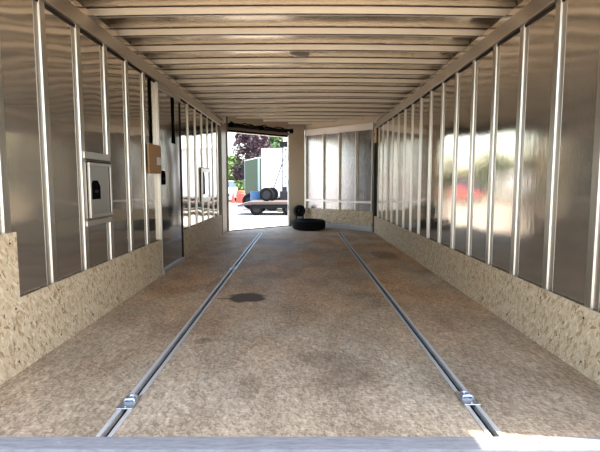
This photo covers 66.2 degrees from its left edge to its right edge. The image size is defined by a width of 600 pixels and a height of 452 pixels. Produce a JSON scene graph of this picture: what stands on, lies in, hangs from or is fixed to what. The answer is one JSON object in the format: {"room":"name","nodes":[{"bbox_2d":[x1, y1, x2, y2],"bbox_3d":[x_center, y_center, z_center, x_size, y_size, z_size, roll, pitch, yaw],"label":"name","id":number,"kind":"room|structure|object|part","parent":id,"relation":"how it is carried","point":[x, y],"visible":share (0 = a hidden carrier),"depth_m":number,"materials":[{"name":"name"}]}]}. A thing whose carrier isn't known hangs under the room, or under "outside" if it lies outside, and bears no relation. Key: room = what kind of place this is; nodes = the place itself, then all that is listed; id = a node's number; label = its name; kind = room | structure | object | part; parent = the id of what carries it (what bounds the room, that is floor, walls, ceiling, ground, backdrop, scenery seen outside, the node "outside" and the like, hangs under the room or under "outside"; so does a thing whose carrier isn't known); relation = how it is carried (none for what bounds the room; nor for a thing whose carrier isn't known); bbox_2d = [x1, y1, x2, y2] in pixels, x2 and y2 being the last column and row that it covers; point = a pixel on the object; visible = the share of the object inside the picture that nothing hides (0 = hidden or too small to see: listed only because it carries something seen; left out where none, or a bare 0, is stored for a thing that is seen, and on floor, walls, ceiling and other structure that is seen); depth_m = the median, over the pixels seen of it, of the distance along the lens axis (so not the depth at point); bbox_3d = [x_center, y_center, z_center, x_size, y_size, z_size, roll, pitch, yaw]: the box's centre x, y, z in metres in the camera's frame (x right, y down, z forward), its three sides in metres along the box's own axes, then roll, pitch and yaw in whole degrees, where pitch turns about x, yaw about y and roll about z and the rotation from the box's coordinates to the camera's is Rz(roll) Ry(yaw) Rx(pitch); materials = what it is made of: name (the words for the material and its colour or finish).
{"room":"cargo space","nodes":[
{"label":"cargo space","id":0,"kind":"room"},
{"bbox_2d":[0,0,225,385],"bbox_3d":[-1.285,-0.540,4.416,0.190,1.960,6.225,0,5,0],"label":"wall","id":1,"kind":"structure","parent":0,"point":[74,91],"depth_m":2.47,"materials":[{"name":"metal"}]},
{"bbox_2d":[87,161,112,217],"bbox_3d":[-1.204,-0.221,2.779,0.016,0.327,0.305,0,5,0],"label":"access hatch","id":2,"kind":"object","parent":1,"relation":"attached to","point":[99,174],"visible":1,"depth_m":2.76,"materials":[{"name":"metal"}]},
{"bbox_3d":[-1.208,-0.217,2.779,0.006,0.284,0.269,0,5,0],"label":"panel","id":3,"kind":"part","parent":2,"relation":"part of","materials":[{"name":"metal"}]},
{"bbox_3d":[-1.283,-1.382,4.318,0.174,0.235,6.140,0,5,0],"label":"rail","id":4,"kind":"part","parent":1,"relation":"part of","materials":[{"name":"metal"}]},
{"bbox_2d":[148,77,152,143],"bbox_3d":[-1.221,-0.935,3.743,0.014,0.535,0.050,0,5,0],"label":"strip","id":5,"kind":"object","parent":1,"relation":"attached to","point":[149,78],"visible":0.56,"depth_m":3.73,"materials":[{"name":"black plastic"}]},
{"bbox_2d":[147,143,161,173],"bbox_3d":[-1.197,-0.553,3.790,0.016,0.235,0.320,0,5,0],"label":"sheet","id":6,"kind":"object","parent":1,"relation":"attached to","point":[153,151],"visible":1,"depth_m":3.76,"materials":[{"name":"brown cardboard"}]},
{"bbox_2d":[154,81,184,274],"bbox_3d":[-1.218,-0.427,4.311,0.055,1.655,0.747,0,5,0],"label":"door","id":7,"kind":"structure","parent":1,"relation":"in","point":[169,183],"depth_m":4.25,"materials":[{"name":"metal"}]},
{"bbox_3d":[-1.204,-0.424,4.052,0.009,0.120,0.112,0,5,0],"label":"handle","id":8,"kind":"part","parent":7,"relation":"part of","materials":[{"name":"black plastic"}]},
{"bbox_2d":[171,97,175,143],"bbox_3d":[-1.201,-1.023,4.362,0.008,0.472,0.080,0,5,0],"label":"strap","id":9,"kind":"object","parent":7,"relation":"hanging from","point":[172,98],"visible":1,"depth_m":4.35,"materials":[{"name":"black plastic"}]},
{"bbox_2d":[201,167,210,201],"bbox_3d":[-1.204,-0.528,5.891,0.016,0.427,0.510,0,5,0],"label":"access hatch","id":10,"kind":"object","parent":1,"relation":"attached to","point":[205,172],"visible":1,"depth_m":5.87,"materials":[{"name":"metal"}]},
{"bbox_3d":[-1.208,-0.525,5.892,0.006,0.320,0.410,0,5,0],"label":"panel","id":11,"kind":"part","parent":10,"relation":"part of","materials":[{"name":"silver metal"}]},
{"bbox_2d":[219,117,228,234],"bbox_3d":[-1.206,-0.815,7.292,0.079,1.860,0.523,0,5,0],"label":"trim","id":12,"kind":"structure","parent":1,"relation":"attached to","point":[223,131],"depth_m":7.26,"materials":[{"name":"silver"}]},
{"bbox_2d":[226,116,289,137],"bbox_3d":[-0.720,-1.708,7.908,1.453,0.278,0.090,-5,8,-44],"label":"trim","id":13,"kind":"structure","parent":1,"relation":"attached to","point":[242,130],"depth_m":7.88,"materials":[{"name":"brown"}]},
{"bbox_3d":[-0.725,-1.780,7.907,1.453,0.135,0.055,-5,8,-44],"label":"panel","id":14,"kind":"part","parent":13,"relation":"part of","materials":[{"name":"beige"}]},
{"bbox_2d":[229,225,287,230],"bbox_3d":[-0.731,0.065,8.068,1.423,0.062,0.048,-5,8,-44],"label":"trim","id":15,"kind":"structure","parent":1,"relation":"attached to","point":[284,225],"depth_m":8.02,"materials":[{"name":"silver metal"}]},
{"bbox_2d":[229,121,292,132],"bbox_3d":[-0.610,-1.689,7.907,1.472,0.103,0.072,-5,8,-45],"label":"cable bundle","id":16,"kind":"object","parent":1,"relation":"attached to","point":[231,123],"visible":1,"depth_m":7.82,"materials":[{"name":"black rubber"}]},
{"bbox_2d":[229,198,287,229],"bbox_3d":[0.000,4.977,-36.693,300.000,0.200,166.000,0,5,0],"label":"ground","id":17,"kind":"structure","parent":0,"point":[240,217],"depth_m":17.27,"materials":[{"name":"concrete"}]},
{"bbox_2d":[229,192,236,202],"bbox_3d":[-4.350,-1.856,29.959,0.520,0.720,0.520,0,5,0],"label":"traffic cone","id":18,"kind":"object","parent":17,"relation":"on","point":[233,198],"visible":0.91,"depth_m":29.89,"materials":[{"name":"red plastic"}]},
{"bbox_2d":[229,181,237,200],"bbox_3d":[-5.447,-2.550,33.381,1.800,1.450,4.544,-1,5,-7],"label":"car","id":19,"kind":"object","parent":17,"relation":"on","point":[232,187],"visible":0.19,"depth_m":31.91,"materials":[{"name":"white paint"}]},
{"bbox_2d":[228,155,244,190],"bbox_3d":[-6.616,-4.491,43.918,3.748,4.920,4.774,-3,6,-25],"label":"tree","id":20,"kind":"object","parent":17,"relation":"on","point":[231,159],"visible":0.27,"depth_m":42.83,"materials":[{"name":"green plant"}]},
{"bbox_2d":[236,191,244,202],"bbox_3d":[-3.950,-1.981,30.952,0.700,0.780,0.700,0,5,0],"label":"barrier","id":21,"kind":"object","parent":17,"relation":"on","point":[237,192],"visible":0.41,"depth_m":30.69,"materials":[{"name":"red"}]},
{"bbox_2d":[238,193,244,202],"bbox_3d":[-3.780,-1.806,29.964,0.536,0.620,0.536,0,5,0],"label":"drum","id":22,"kind":"object","parent":17,"relation":"on","point":[240,195],"visible":0.59,"depth_m":29.73,"materials":[{"name":"red"}]},
{"bbox_2d":[242,193,249,208],"bbox_3d":[-2.520,-1.258,23.286,0.800,0.800,0.220,0,5,0],"label":"wheel","id":23,"kind":"object","parent":17,"relation":"on","point":[246,198],"visible":0.44,"depth_m":23.20,"materials":[{"name":"black rubber"}]},
{"bbox_2d":[230,133,270,180],"bbox_3d":[-3.791,-5.270,37.309,3.738,6.140,3.689,3,6,33],"label":"tree","id":24,"kind":"object","parent":17,"relation":"on","point":[252,144],"visible":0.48,"depth_m":36.46,"materials":[{"name":"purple plant"}]},
{"bbox_2d":[244,157,261,194],"bbox_3d":[-1.720,-2.451,25.985,2.160,2.660,3.540,-2,6,-18],"label":"trailer","id":25,"kind":"object","parent":17,"relation":"on","point":[252,167],"visible":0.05,"depth_m":25.23,"materials":[{"name":"green metal"}]},
{"bbox_3d":[-2.145,-2.538,24.013,0.100,2.110,0.100,-2,6,-18],"label":"corner post","id":26,"kind":"part","parent":25,"relation":"part of","materials":[{"name":"white metal"}]},
{"bbox_2d":[250,191,261,204],"bbox_3d":[-2.150,-1.252,22.583,0.597,0.920,0.597,0,5,0],"label":"drum","id":27,"kind":"object","parent":17,"relation":"on","point":[254,195],"visible":0.41,"depth_m":22.30,"materials":[{"name":"blue plastic"}]},
{"bbox_2d":[238,200,287,214],"bbox_3d":[0.841,-0.787,19.614,6.719,0.560,2.000,0,5,0],"label":"flatbed trailer","id":28,"kind":"object","parent":17,"relation":"on","point":[257,207],"visible":0.37,"depth_m":18.71,"materials":[{"name":"brown wood"}]},
{"bbox_2d":[260,187,273,200],"bbox_3d":[-1.400,-1.331,19.311,0.580,0.580,0.160,0,5,0],"label":"wheel","id":29,"kind":"object","parent":28,"relation":"on","point":[266,194],"visible":1,"depth_m":19.25,"materials":[{"name":"black rubber"}]},
{"bbox_2d":[270,187,277,200],"bbox_3d":[-1.220,-1.384,19.858,0.580,0.580,0.160,0,5,0],"label":"wheel","id":30,"kind":"object","parent":28,"relation":"on","point":[274,190],"visible":0.58,"depth_m":19.79,"materials":[{"name":"black rubber"}]},
{"bbox_2d":[261,148,287,210],"bbox_3d":[1.020,-2.245,22.468,5.640,2.920,2.080,0,5,0],"label":"trailer","id":31,"kind":"object","parent":17,"relation":"on","point":[271,158],"visible":0.11,"depth_m":21.44,"materials":[{"name":"white metal"}]},
{"bbox_3d":[-1.750,-2.463,21.493,0.100,2.300,0.100,0,5,0],"label":"corner post","id":32,"kind":"part","parent":31,"relation":"part of","materials":[{"name":"metal"}]},
{"bbox_2d":[274,138,287,211],"bbox_3d":[-0.881,-2.552,21.053,0.921,3.800,0.600,0,5,0],"label":"lattice mast","id":33,"kind":"object","parent":17,"relation":"on","point":[284,193],"visible":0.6,"depth_m":21.02,"materials":[{"name":"grey metal"}]},
{"bbox_2d":[0,226,599,436],"bbox_3d":[0.000,0.421,4.983,2.600,0.160,7.360,0,5,0],"label":"floor","id":34,"kind":"structure","parent":0,"point":[299,340],"depth_m":2.09,"materials":[{"name":"brown wood"}]},
{"bbox_2d":[95,233,261,436],"bbox_3d":[-0.628,0.403,4.439,0.053,0.028,5.960,0,5,0],"label":"track","id":35,"kind":"object","parent":34,"relation":"on","point":[109,429],"visible":0.76,"depth_m":2.15,"materials":[{"name":"metal"}]},
{"bbox_2d":[116,394,141,408],"bbox_3d":[-0.628,0.642,1.694,0.060,0.019,0.104,0,5,0],"label":"fitting","id":36,"kind":"object","parent":35,"relation":"on","point":[129,402],"visible":1,"depth_m":1.69,"materials":[{"name":"metal"}]},
{"bbox_2d":[294,205,304,218],"bbox_3d":[-0.005,-0.189,8.435,0.210,0.395,0.100,-1,5,-6],"label":"wheel","id":37,"kind":"object","parent":34,"relation":"on","point":[299,210],"visible":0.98,"depth_m":8.39,"materials":[{"name":"black rubber"}]},
{"bbox_2d":[0,437,599,451],"bbox_3d":[0.000,0.705,1.393,2.600,0.057,0.159,0,5,0],"label":"trim","id":38,"kind":"structure","parent":34,"relation":"attached to","point":[7,444],"depth_m":1.42,"materials":[{"name":"silver metal"}]},
{"bbox_2d":[292,218,324,230],"bbox_3d":[0.155,-0.029,7.938,0.570,0.170,0.570,0,5,0],"label":"tyre","id":39,"kind":"object","parent":34,"relation":"on","point":[307,224],"visible":1,"depth_m":7.71,"materials":[{"name":"black rubber"}]},
{"bbox_2d":[338,233,504,436],"bbox_3d":[0.628,0.403,4.439,0.053,0.028,5.960,0,5,0],"label":"track","id":40,"kind":"object","parent":34,"relation":"on","point":[490,429],"visible":0.89,"depth_m":2.15,"materials":[{"name":"metal"}]},
{"bbox_2d":[455,390,480,404],"bbox_3d":[0.628,0.639,1.724,0.060,0.019,0.104,0,5,0],"label":"fitting","id":41,"kind":"object","parent":40,"relation":"on","point":[467,398],"visible":1,"depth_m":1.72,"materials":[{"name":"metal"}]},
{"bbox_2d":[77,0,522,124],"bbox_3d":[0.000,-1.542,4.694,2.720,0.136,7.560,0,5,0],"label":"ceiling","id":42,"kind":"structure","parent":0,"point":[234,56],"depth_m":3.63,"materials":[{"name":"metal"}]},
{"bbox_2d":[290,51,309,56],"bbox_3d":[0.000,-1.444,3.810,0.170,0.075,0.170,0,5,0],"label":"dome lamp","id":43,"kind":"object","parent":42,"relation":"attached to","point":[293,53],"visible":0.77,"depth_m":3.77,"materials":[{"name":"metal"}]},
{"bbox_2d":[304,116,375,231],"bbox_3d":[0.628,-0.904,8.021,1.655,1.900,0.090,5,7,43],"label":"wall","id":44,"kind":"structure","parent":0,"point":[339,155],"depth_m":7.94,"materials":[{"name":"metal"}]},
{"bbox_2d":[288,125,304,225],"bbox_3d":[-0.063,-0.966,8.511,0.345,1.930,0.119,-1,6,-9],"label":"trim","id":45,"kind":"structure","parent":44,"relation":"attached to","point":[296,140],"depth_m":8.46,"materials":[{"name":"metal"}]},
{"bbox_3d":[0.640,-1.658,7.918,1.495,0.109,0.046,5,7,43],"label":"rail","id":46,"kind":"part","parent":44,"relation":"part of","materials":[{"name":"beige wood"}]},
{"bbox_3d":[0.638,-1.785,7.962,1.635,0.135,0.040,5,7,43],"label":"panel","id":47,"kind":"part","parent":44,"relation":"part of","materials":[{"name":"beige wood"}]},
{"bbox_2d":[373,0,599,385],"bbox_3d":[1.285,-0.540,4.416,0.190,1.960,6.225,0,5,0],"label":"wall","id":48,"kind":"structure","parent":0,"point":[487,172],"depth_m":2.60,"materials":[{"name":"metal"}]},
{"bbox_2d":[374,128,376,142],"bbox_3d":[1.187,-1.427,7.267,0.021,0.225,0.180,0,5,0],"label":"board","id":49,"kind":"object","parent":48,"relation":"attached to","point":[375,129],"visible":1,"depth_m":7.18,"materials":[{"name":"brown wood"}]},
{"bbox_3d":[1.283,-1.382,4.318,0.174,0.235,6.140,0,5,0],"label":"rail","id":50,"kind":"part","parent":48,"relation":"part of","materials":[{"name":"metal"}]},
{"bbox_3d":[0.000,-10.257,122.580,300.000,0.220,154.000,0,5,0],"label":"verge","id":51,"kind":"object","parent":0,"visible":0},
{"bbox_2d":[268,136,284,147],"bbox_3d":[-2.350,-6.765,47.599,4.204,7.161,5.427,0,5,0],"label":"tree","id":52,"kind":"object","parent":51,"relation":"on","point":[274,141],"visible":0.14,"depth_m":46.69,"materials":[{"name":"green plant"}]}
]}

